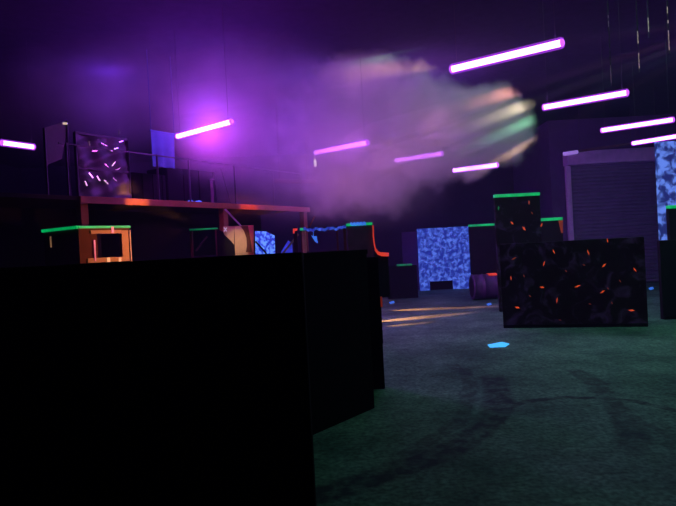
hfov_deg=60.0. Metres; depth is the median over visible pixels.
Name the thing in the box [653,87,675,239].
sheet
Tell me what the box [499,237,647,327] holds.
barricade
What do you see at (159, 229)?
platform
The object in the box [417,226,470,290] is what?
wall
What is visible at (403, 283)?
barricade
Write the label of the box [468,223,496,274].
barricade
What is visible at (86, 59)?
ceiling
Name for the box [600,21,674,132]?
tube
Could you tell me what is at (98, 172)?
panel
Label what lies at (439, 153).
tube
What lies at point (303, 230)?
barricade
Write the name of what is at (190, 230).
barricade
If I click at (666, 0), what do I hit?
hanging chain
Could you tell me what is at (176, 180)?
crate
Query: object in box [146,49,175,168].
hanging cloth
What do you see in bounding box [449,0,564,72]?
tube
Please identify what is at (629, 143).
lamp
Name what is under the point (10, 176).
wall
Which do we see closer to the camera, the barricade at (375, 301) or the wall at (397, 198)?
the barricade at (375, 301)
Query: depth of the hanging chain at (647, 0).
8.17 m
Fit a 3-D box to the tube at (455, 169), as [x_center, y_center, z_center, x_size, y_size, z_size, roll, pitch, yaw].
[3.596,-3.095,15.535,1.273,1.832,0.171,-3,1,34]
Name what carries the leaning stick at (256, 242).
on the floor
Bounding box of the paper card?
[488,342,508,347]
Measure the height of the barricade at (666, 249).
1.439 m
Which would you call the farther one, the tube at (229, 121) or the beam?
the beam
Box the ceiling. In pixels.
[0,0,675,168]
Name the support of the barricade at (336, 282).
on the floor
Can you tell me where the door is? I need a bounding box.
[563,147,658,281]
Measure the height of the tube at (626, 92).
1.804 m
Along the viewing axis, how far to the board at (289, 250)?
11.30 m
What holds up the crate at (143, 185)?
on the platform
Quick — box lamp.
[563,109,630,155]
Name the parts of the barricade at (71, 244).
panel, panel, panel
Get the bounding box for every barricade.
[0,252,316,505]
[41,226,131,264]
[189,228,217,257]
[300,225,346,252]
[303,249,373,434]
[346,221,389,340]
[367,257,384,388]
[388,264,417,298]
[401,232,419,289]
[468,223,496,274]
[493,192,541,311]
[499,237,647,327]
[541,217,562,241]
[657,240,675,319]
[666,205,675,239]
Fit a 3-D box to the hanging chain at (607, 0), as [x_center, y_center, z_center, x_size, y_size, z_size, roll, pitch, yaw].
[3.689,-3.118,7.977,0.040,1.676,0.040,-3,0,0]
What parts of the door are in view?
guide rail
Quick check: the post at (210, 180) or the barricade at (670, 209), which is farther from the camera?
the barricade at (670, 209)
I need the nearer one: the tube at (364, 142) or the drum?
the tube at (364, 142)
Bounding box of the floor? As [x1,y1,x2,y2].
[313,282,675,505]
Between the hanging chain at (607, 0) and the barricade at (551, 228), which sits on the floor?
the barricade at (551, 228)
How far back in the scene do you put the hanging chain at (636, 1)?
7.48 m
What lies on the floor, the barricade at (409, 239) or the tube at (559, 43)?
the barricade at (409, 239)
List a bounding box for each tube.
[0,45,34,148]
[174,10,233,138]
[313,62,368,154]
[394,84,443,162]
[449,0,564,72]
[452,108,498,172]
[542,0,628,109]
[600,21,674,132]
[631,66,675,144]
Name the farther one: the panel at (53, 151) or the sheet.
the sheet
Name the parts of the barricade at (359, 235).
wall panel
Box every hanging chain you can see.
[607,0,611,85]
[636,1,639,71]
[647,0,648,35]
[666,0,669,53]
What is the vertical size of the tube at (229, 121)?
1.804 m
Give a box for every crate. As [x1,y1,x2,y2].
[130,172,165,199]
[147,167,216,202]
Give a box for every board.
[217,225,253,255]
[255,231,274,253]
[281,241,292,252]
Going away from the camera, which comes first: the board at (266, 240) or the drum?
the board at (266, 240)
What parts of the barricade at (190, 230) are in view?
post, post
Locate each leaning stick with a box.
[255,241,266,253]
[282,234,298,252]
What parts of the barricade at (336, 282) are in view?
rail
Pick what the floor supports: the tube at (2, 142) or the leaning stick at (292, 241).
the leaning stick at (292, 241)
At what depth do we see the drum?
15.74 m
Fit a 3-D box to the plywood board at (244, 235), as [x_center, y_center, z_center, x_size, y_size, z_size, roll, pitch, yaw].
[-1.787,0.565,10.406,0.683,2.096,0.048,-3,0,-1]
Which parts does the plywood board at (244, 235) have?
post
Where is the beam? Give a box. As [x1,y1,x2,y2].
[274,100,315,183]
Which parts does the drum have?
lid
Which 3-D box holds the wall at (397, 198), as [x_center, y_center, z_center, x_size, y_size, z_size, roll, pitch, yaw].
[0.435,-1.252,22.591,25.000,5.700,0.200,-3,0,0]
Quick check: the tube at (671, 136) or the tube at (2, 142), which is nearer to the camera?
the tube at (2, 142)
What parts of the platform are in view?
rail post, support post, rail post, guard rail, rail post, support post, rail post, rail post, rail post, support post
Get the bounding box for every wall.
[0,163,21,192]
[21,143,513,265]
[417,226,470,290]
[512,114,675,282]
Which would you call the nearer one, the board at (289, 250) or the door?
the board at (289, 250)
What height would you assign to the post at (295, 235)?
2.028 m
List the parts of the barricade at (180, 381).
rail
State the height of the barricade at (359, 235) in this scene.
2.021 m
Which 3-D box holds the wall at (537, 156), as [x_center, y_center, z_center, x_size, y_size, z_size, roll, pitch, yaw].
[9.863,-1.730,20.541,6.121,5.300,3.900,-3,0,0]
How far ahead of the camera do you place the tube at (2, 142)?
9.48 m
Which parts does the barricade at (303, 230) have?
post, post, post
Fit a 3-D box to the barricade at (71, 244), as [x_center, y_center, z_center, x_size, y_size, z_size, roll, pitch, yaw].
[-3.633,0.676,8.535,0.989,2.097,0.898,-3,1,42]
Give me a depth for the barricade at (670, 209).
11.60 m
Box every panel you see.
[43,121,71,195]
[73,131,131,197]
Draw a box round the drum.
[469,273,497,299]
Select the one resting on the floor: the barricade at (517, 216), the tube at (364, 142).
the barricade at (517, 216)
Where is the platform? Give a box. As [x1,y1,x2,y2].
[0,142,309,267]
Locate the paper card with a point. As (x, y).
(499, 344)
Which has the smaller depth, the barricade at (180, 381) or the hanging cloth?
the barricade at (180, 381)
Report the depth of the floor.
5.26 m
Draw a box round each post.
[209,179,213,202]
[293,227,297,251]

